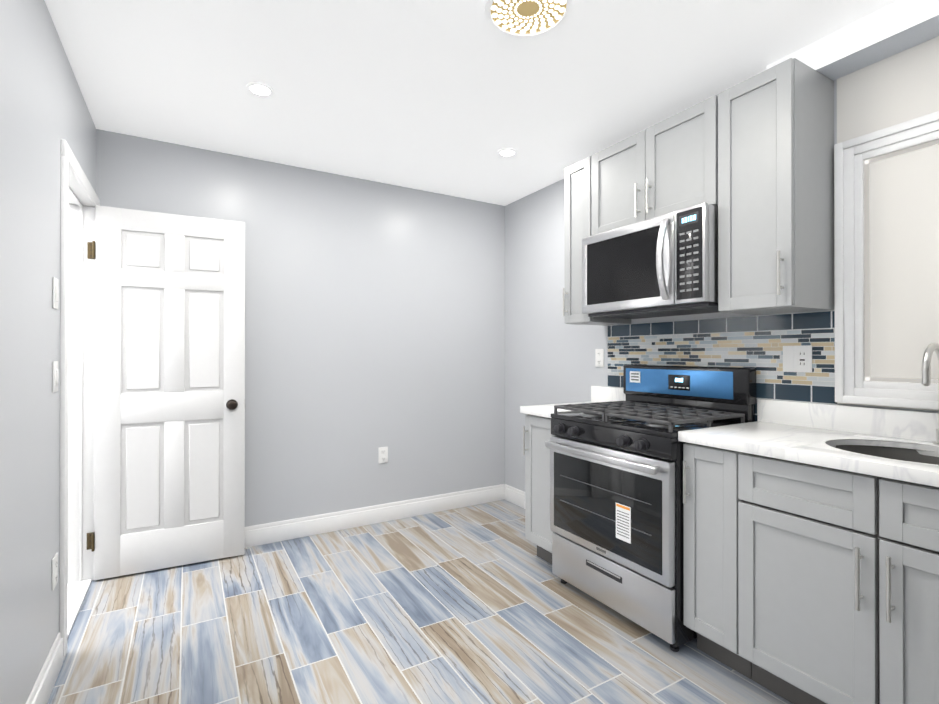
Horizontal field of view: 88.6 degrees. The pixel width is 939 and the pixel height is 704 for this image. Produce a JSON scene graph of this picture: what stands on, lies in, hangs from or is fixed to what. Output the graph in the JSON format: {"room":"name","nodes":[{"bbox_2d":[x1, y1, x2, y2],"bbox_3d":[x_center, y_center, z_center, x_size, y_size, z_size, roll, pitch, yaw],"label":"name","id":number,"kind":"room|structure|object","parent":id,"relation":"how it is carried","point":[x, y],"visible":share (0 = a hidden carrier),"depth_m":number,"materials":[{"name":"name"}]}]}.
{"room":"kitchen","nodes":[
{"label":"kitchen","id":0,"kind":"room"},
{"bbox_2d":[0,0,93,703],"bbox_3d":[-1.103,-0.009,0.892,0.120,2.500,4.000,0,0,-30],"label":"wall","id":1,"kind":"structure","parent":0,"point":[31,91],"depth_m":1.57,"materials":[{"name":"paint"}]},
{"bbox_2d":[26,632,62,703],"bbox_3d":[-0.830,1.175,0.558,0.016,0.130,3.155,0,0,-30],"label":"baseboard","id":2,"kind":"structure","parent":1,"relation":"attached to","point":[42,689],"depth_m":1.73,"materials":[{"name":"paint"}]},
{"bbox_2d":[52,553,57,590],"bbox_3d":[-1.594,0.845,1.853,0.008,0.118,0.072,0,0,-30],"label":"electrical outlet","id":3,"kind":"object","parent":1,"relation":"attached to","point":[54,570],"visible":0.98,"depth_m":1.84,"materials":[{"name":"plastic"}]},
{"bbox_2d":[52,361,58,391],"bbox_3d":[-1.593,0.095,1.856,0.010,0.118,0.072,0,0,-30],"label":"light switch","id":4,"kind":"object","parent":1,"relation":"attached to","point":[55,376],"visible":0.98,"depth_m":1.84,"materials":[{"name":"plastic"}]},
{"bbox_2d":[52,277,58,309],"bbox_3d":[-1.594,-0.225,1.856,0.010,0.118,0.072,0,0,-30],"label":"switch plate","id":5,"kind":"object","parent":1,"relation":"attached to","point":[55,296],"visible":0.98,"depth_m":1.84,"materials":[{"name":"plastic"}]},
{"bbox_2d":[59,139,99,660],"bbox_3d":[-1.923,0.194,2.287,0.152,2.105,0.882,0,0,-30],"label":"door frame","id":6,"kind":"structure","parent":1,"relation":"attached to","point":[80,200],"depth_m":2.59,"materials":[{"name":"paint"}]},
{"bbox_2d":[67,579,91,638],"bbox_3d":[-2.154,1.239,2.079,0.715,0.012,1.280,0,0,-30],"label":"sill","id":7,"kind":"structure","parent":1,"relation":"attached to","point":[77,591],"depth_m":2.42,"materials":[{"name":"paint"}]},
{"bbox_2d":[94,124,95,192],"bbox_3d":[-2.131,-0.003,2.642,0.120,2.500,0.060,0,0,-30],"label":"wall","id":8,"kind":"structure","parent":0,"point":[94,158],"depth_m":2.65,"materials":[{"name":"paint"}]},
{"bbox_2d":[87,205,244,579],"bbox_3d":[-1.724,0.221,2.780,0.776,2.030,0.160,0,0,-27],"label":"door","id":9,"kind":"structure","parent":8,"relation":"in","point":[169,390],"depth_m":2.76,"materials":[{"name":"paint"}]},
{"bbox_2d":[96,129,504,526],"bbox_3d":[-0.927,0.000,3.454,3.020,2.500,0.120,0,0,-30],"label":"wall","id":10,"kind":"structure","parent":0,"point":[374,316],"depth_m":3.43,"materials":[{"name":"paint"}]},
{"bbox_2d":[245,484,504,547],"bbox_3d":[-0.892,1.185,3.392,2.780,0.130,0.016,0,0,-30],"label":"baseboard","id":11,"kind":"structure","parent":10,"relation":"attached to","point":[266,533],"depth_m":3.47,"materials":[{"name":"paint"}]},
{"bbox_2d":[378,447,387,463],"bbox_3d":[-0.635,0.760,3.548,0.072,0.118,0.008,0,0,-30],"label":"electrical outlet","id":12,"kind":"object","parent":10,"relation":"attached to","point":[382,454],"visible":1,"depth_m":3.54,"materials":[{"name":"plastic"}]},
{"bbox_2d":[47,500,792,703],"bbox_3d":[-0.491,1.268,1.514,4.230,0.050,4.700,0,0,-30],"label":"floor","id":13,"kind":"structure","parent":0,"point":[479,604],"depth_m":2.13,"materials":[{"name":"multicoloured tile"}]},
{"bbox_2d":[523,415,553,563],"bbox_3d":[0.660,0.808,2.920,0.578,0.880,0.305,0,0,-30],"label":"base cabinet","id":14,"kind":"object","parent":13,"relation":"on","point":[536,431],"depth_m":2.82,"materials":[{"name":"paint"}]},
{"bbox_2d":[520,403,581,418],"bbox_3d":[0.647,0.348,2.920,0.603,0.040,0.323,0,0,-30],"label":"countertop","id":15,"kind":"structure","parent":14,"relation":"on","point":[545,411],"depth_m":2.79,"materials":[{"name":"white stone"}]},
{"bbox_2d":[545,365,756,651],"bbox_3d":[0.873,0.660,2.423,0.696,1.172,0.755,0,0,-30],"label":"range","id":16,"kind":"object","parent":13,"relation":"on","point":[616,503],"visible":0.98,"depth_m":2.25,"materials":[{"name":"silver metal"}]},
{"bbox_2d":[683,443,779,681],"bbox_3d":[1.199,0.805,2.004,0.578,0.880,0.286,0,0,-30],"label":"base cabinet","id":17,"kind":"object","parent":13,"relation":"on","point":[722,490],"depth_m":1.84,"materials":[{"name":"paint"}]},
{"bbox_2d":[678,419,835,462],"bbox_3d":[1.218,0.345,1.949,0.603,0.040,0.412,0,0,-30],"label":"countertop","id":18,"kind":"structure","parent":17,"relation":"on","point":[764,440],"depth_m":1.87,"materials":[{"name":"white stone"}]},
{"bbox_2d":[756,495,938,703],"bbox_3d":[1.454,0.899,1.570,0.578,0.690,0.838,0,0,-30],"label":"base cabinet","id":19,"kind":"object","parent":13,"relation":"on","point":[811,553],"depth_m":1.51,"materials":[{"name":"paint"}]},
{"bbox_2d":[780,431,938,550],"bbox_3d":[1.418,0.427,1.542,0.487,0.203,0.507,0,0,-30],"label":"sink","id":20,"kind":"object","parent":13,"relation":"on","point":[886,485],"depth_m":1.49,"materials":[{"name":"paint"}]},
{"bbox_2d":[45,0,898,205],"bbox_3d":[-0.491,-1.286,1.522,4.230,0.060,4.700,0,0,-30],"label":"ceiling","id":21,"kind":"structure","parent":0,"point":[450,97],"depth_m":2.18,"materials":[{"name":"paint"}]},
{"bbox_2d":[246,82,273,96],"bbox_3d":[-0.998,-1.251,2.297,0.124,0.006,0.124,0,0,-30],"label":"recessed light","id":22,"kind":"object","parent":21,"relation":"in","point":[259,89],"visible":1,"depth_m":2.29,"materials":[{"name":"white plastic"}]},
{"bbox_2d":[497,148,516,156],"bbox_3d":[0.237,-1.249,3.017,0.124,0.006,0.124,0,0,-30],"label":"recessed light","id":23,"kind":"object","parent":21,"relation":"in","point":[507,152],"visible":1,"depth_m":3.01,"materials":[{"name":"white plastic"}]},
{"bbox_2d":[484,0,572,39],"bbox_3d":[0.212,-1.243,1.738,0.316,0.025,0.316,0,0,-30],"label":"ceiling light","id":24,"kind":"object","parent":21,"relation":"in","point":[523,19],"visible":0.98,"depth_m":1.78,"materials":[{"name":"gold metal"}]},
{"bbox_2d":[766,0,938,80],"bbox_3d":[1.831,-1.199,1.361,0.150,0.116,1.830,0,0,-30],"label":"soffit beam","id":25,"kind":"structure","parent":21,"relation":"attached to","point":[899,26],"depth_m":1.81,"materials":[{"name":"paint"}]},
{"bbox_2d":[505,80,937,491],"bbox_3d":[1.180,-0.003,2.732,0.120,2.500,3.260,0,0,-30],"label":"wall","id":26,"kind":"structure","parent":0,"point":[549,356],"depth_m":3.69,"materials":[{"name":"paint"}]},
{"bbox_2d":[505,484,524,508],"bbox_3d":[0.560,1.185,3.648,0.016,0.130,1.014,0,0,-30],"label":"baseboard","id":27,"kind":"structure","parent":26,"relation":"attached to","point":[513,495],"depth_m":3.96,"materials":[{"name":"paint"}]},
{"bbox_2d":[563,156,630,325],"bbox_3d":[0.784,-0.652,2.951,0.338,0.960,0.226,0,0,-30],"label":"upper cabinet","id":28,"kind":"object","parent":26,"relation":"attached to","point":[577,177],"depth_m":2.89,"materials":[{"name":"paint"}]},
{"bbox_2d":[595,349,603,366],"bbox_3d":[0.853,0.039,3.160,0.008,0.118,0.072,0,0,-30],"label":"outlet","id":29,"kind":"object","parent":26,"relation":"attached to","point":[599,357],"visible":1,"depth_m":3.16,"materials":[{"name":"plastic"}]},
{"bbox_2d":[591,93,718,235],"bbox_3d":[1.035,-0.890,2.524,0.338,0.486,0.758,0,0,-30],"label":"upper cabinet","id":30,"kind":"object","parent":26,"relation":"attached to","point":[670,165],"depth_m":2.37,"materials":[{"name":"paint"}]},
{"bbox_2d":[582,203,719,318],"bbox_3d":[0.976,-0.422,2.488,0.471,0.444,0.751,0,0,-30],"label":"microwave","id":31,"kind":"object","parent":30,"relation":"attached to","point":[664,265],"visible":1,"depth_m":2.31,"materials":[{"name":"silver metal"}]},
{"bbox_2d":[608,310,836,422],"bbox_3d":[1.211,0.087,2.551,0.008,0.520,1.262,0,0,-30],"label":"backsplash","id":32,"kind":"structure","parent":26,"relation":"attached to","point":[758,342],"depth_m":2.32,"materials":[{"name":"tile"}]},
{"bbox_2d":[783,345,811,372],"bbox_3d":[1.449,0.030,2.130,0.008,0.118,0.118,0,0,-30],"label":"outlet","id":33,"kind":"object","parent":32,"relation":"attached to","point":[797,358],"visible":1,"depth_m":2.13,"materials":[{"name":"plastic"}]},
{"bbox_2d":[592,387,938,442],"bbox_3d":[1.365,0.274,2.274,0.020,0.106,2.164,0,0,-30],"label":"backsplash","id":34,"kind":"structure","parent":26,"relation":"attached to","point":[877,421],"depth_m":1.97,"materials":[{"name":"white stone"}]},
{"bbox_2d":[718,58,834,314],"bbox_3d":[1.306,-0.655,2.062,0.338,0.960,0.304,0,0,-30],"label":"upper cabinet","id":35,"kind":"object","parent":26,"relation":"attached to","point":[752,158],"depth_m":1.95,"materials":[{"name":"paint"}]},
{"bbox_2d":[834,111,938,409],"bbox_3d":[1.804,-0.326,1.633,0.158,1.064,0.914,0,0,-30],"label":"window","id":36,"kind":"structure","parent":26,"relation":"in","point":[853,385],"depth_m":1.92,"materials":[{"name":"paint"}]},
{"bbox_2d":[837,36,938,410],"bbox_3d":[1.946,-0.464,1.307,0.004,1.354,1.625,0,0,-30],"label":"wall","id":37,"kind":"structure","parent":0,"point":[903,196],"depth_m":1.83,"materials":[{"name":"white paint"}]}
]}

